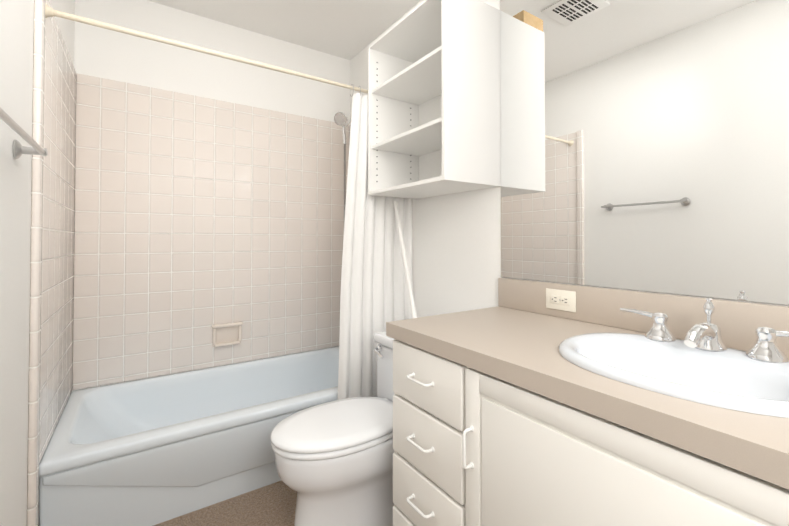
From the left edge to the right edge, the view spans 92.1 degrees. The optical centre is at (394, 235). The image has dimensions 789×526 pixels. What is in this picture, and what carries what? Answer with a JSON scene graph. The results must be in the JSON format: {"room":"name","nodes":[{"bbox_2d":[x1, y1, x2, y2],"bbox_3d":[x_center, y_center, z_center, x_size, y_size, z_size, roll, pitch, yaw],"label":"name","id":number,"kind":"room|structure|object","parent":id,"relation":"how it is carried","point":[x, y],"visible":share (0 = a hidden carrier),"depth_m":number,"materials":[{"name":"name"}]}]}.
{"room":"bathroom","nodes":[
{"label":"bathroom","id":0,"kind":"room"},
{"bbox_2d":[0,0,74,525],"bbox_3d":[-0.708,-0.099,0.467,0.100,2.440,3.600,1,-1,-34],"label":"wall","id":1,"kind":"structure","parent":0,"point":[16,53],"depth_m":1.04,"materials":[{"name":"paint"}]},
{"bbox_2d":[0,107,47,158],"bbox_3d":[-0.862,-0.234,0.848,0.066,0.052,0.520,1,-1,-34],"label":"towel rail","id":2,"kind":"object","parent":1,"relation":"attached to","point":[19,149],"visible":1,"depth_m":0.97,"materials":[{"name":"silver metal"}]},
{"bbox_2d":[27,0,75,525],"bbox_3d":[-1.357,0.154,1.537,0.021,1.964,0.872,1,-1,-34],"label":"wall tile","id":3,"kind":"structure","parent":1,"relation":"attached to","point":[52,250],"depth_m":1.38,"materials":[{"name":"beige tile"}]},
{"bbox_2d":[72,0,349,390],"bbox_3d":[-0.997,-0.071,2.381,1.554,2.440,0.100,1,-1,-34],"label":"wall","id":4,"kind":"structure","parent":0,"point":[99,52],"depth_m":2.25,"materials":[{"name":"paint"}]},
{"bbox_2d":[73,73,348,389],"bbox_3d":[-0.967,-0.018,2.334,1.534,1.588,0.010,1,-1,-34],"label":"wall tile","id":5,"kind":"structure","parent":4,"relation":"attached to","point":[196,217],"depth_m":2.20,"materials":[{"name":"beige tile"}]},
{"bbox_2d":[211,321,242,346],"bbox_3d":[-0.997,0.591,2.273,0.175,0.135,0.042,1,-1,-34],"label":"soap dish","id":6,"kind":"object","parent":5,"relation":"attached to","point":[227,334],"visible":1,"depth_m":2.28,"materials":[{"name":"beige ceramic"}]},
{"bbox_2d":[154,480,296,525],"bbox_3d":[-0.022,1.177,0.909,1.754,0.100,3.600,1,-1,-34],"label":"floor","id":7,"kind":"structure","parent":0,"point":[273,504],"depth_m":1.57,"materials":[{"name":"carpet"}]},
{"bbox_2d":[39,346,338,525],"bbox_3d":[-0.755,0.958,2.004,1.546,0.370,0.762,1,-1,-34],"label":"bathtub","id":8,"kind":"object","parent":7,"relation":"on","point":[153,451],"visible":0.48,"depth_m":1.62,"materials":[{"name":"white ceramic"}]},
{"bbox_2d":[271,331,393,525],"bbox_3d":[-0.066,0.791,1.524,0.834,0.690,0.426,1,-1,-34],"label":"toilet","id":9,"kind":"object","parent":7,"relation":"on","point":[334,462],"visible":0.62,"depth_m":1.35,"materials":[{"name":"white ceramic"}]},
{"bbox_2d":[393,201,416,317],"bbox_3d":[0.053,0.130,1.827,0.020,0.624,0.313,0,-1,-20],"label":"rod","id":10,"kind":"object","parent":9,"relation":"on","point":[407,274],"visible":0.81,"depth_m":1.82,"materials":[{"name":"white plastic"}]},
{"bbox_2d":[386,334,788,525],"bbox_3d":[0.721,0.727,0.658,0.602,0.794,1.844,1,-1,-34],"label":"bathroom vanity","id":11,"kind":"object","parent":7,"relation":"on","point":[530,403],"depth_m":0.81,"materials":[{"name":"white paint"}]},
{"bbox_2d":[386,306,788,477],"bbox_3d":[0.728,0.306,0.676,0.577,0.045,1.856,1,-1,-34],"label":"countertop","id":12,"kind":"structure","parent":11,"relation":"on","point":[492,338],"depth_m":0.75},
{"bbox_2d":[522,322,788,429],"bbox_3d":[0.621,0.347,0.824,0.402,0.162,0.502,1,-1,-34],"label":"sink","id":13,"kind":"object","parent":12,"relation":"in","point":[728,381],"depth_m":0.85,"materials":[{"name":"white ceramic"}]},
{"bbox_2d":[618,297,788,361],"bbox_3d":[0.720,0.209,0.891,0.151,0.120,0.401,1,-1,-34],"label":"faucet","id":14,"kind":"object","parent":12,"relation":"on","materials":[{"name":"silver metal"}]},
{"bbox_2d":[148,0,419,59],"bbox_3d":[-0.022,-1.363,0.947,1.754,0.100,3.600,1,-1,-34],"label":"ceiling","id":15,"kind":"structure","parent":0,"point":[348,29],"depth_m":2.26,"materials":[{"name":"paint"}]},
{"bbox_2d":[350,0,788,317],"bbox_3d":[0.665,-0.086,1.389,0.100,2.440,3.600,1,-1,-34],"label":"wall","id":16,"kind":"structure","parent":0,"point":[456,252],"depth_m":1.85,"materials":[{"name":"paint"}]},
{"bbox_2d":[45,3,367,93],"bbox_3d":[-0.528,-0.745,1.700,1.543,0.046,0.046,1,-1,-34],"label":"rail","id":17,"kind":"object","parent":16,"relation":"attached to","point":[50,11],"visible":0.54,"depth_m":1.49,"materials":[{"name":"beige metal"}]},
{"bbox_2d":[337,84,412,399],"bbox_3d":[-0.083,0.142,1.973,0.465,1.802,0.054,1,-1,-34],"label":"shower curtain","id":18,"kind":"object","parent":17,"relation":"hanging from","point":[374,297],"visible":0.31,"depth_m":1.93,"materials":[{"name":"white fabric"}]},
{"bbox_2d":[368,0,500,198],"bbox_3d":[0.159,-0.613,1.772,0.318,0.814,0.580,1,-1,-34],"label":"upper cabinet","id":19,"kind":"object","parent":16,"relation":"attached to","point":[434,119],"visible":1,"depth_m":1.63,"materials":[{"name":"white wood"}]},
{"bbox_2d":[498,278,788,345],"bbox_3d":[0.960,0.226,0.832,0.020,0.119,1.856,1,-1,-34],"label":"backsplash","id":20,"kind":"structure","parent":16,"relation":"attached to","point":[584,303],"depth_m":1.23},
{"bbox_2d":[546,288,575,311],"bbox_3d":[0.591,0.230,1.356,0.008,0.072,0.116,1,-1,-34],"label":"outlet","id":21,"kind":"object","parent":20,"relation":"attached to","point":[557,299],"depth_m":1.35,"materials":[{"name":"white plastic"}]},
{"bbox_2d":[500,0,788,304],"bbox_3d":[0.969,-0.456,0.847,0.006,1.236,1.852,1,-1,-34],"label":"mirror","id":22,"kind":"object","parent":16,"relation":"attached to","point":[644,145],"visible":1,"depth_m":1.14,"materials":[{"name":"clear glass"}]},
{"bbox_3d":[-0.113,-0.016,2.448,0.010,1.588,0.751,1,-1,-34],"label":"wall tile","id":23,"kind":"structure","parent":16,"relation":"attached to","visible":0},
{"bbox_2d":[334,112,350,219],"bbox_3d":[-0.237,-0.211,2.369,0.287,1.250,0.082,1,-1,-34],"label":"shower head","id":24,"kind":"object","parent":23,"relation":"attached to","point":[340,119],"visible":0.44,"depth_m":2.34}
]}

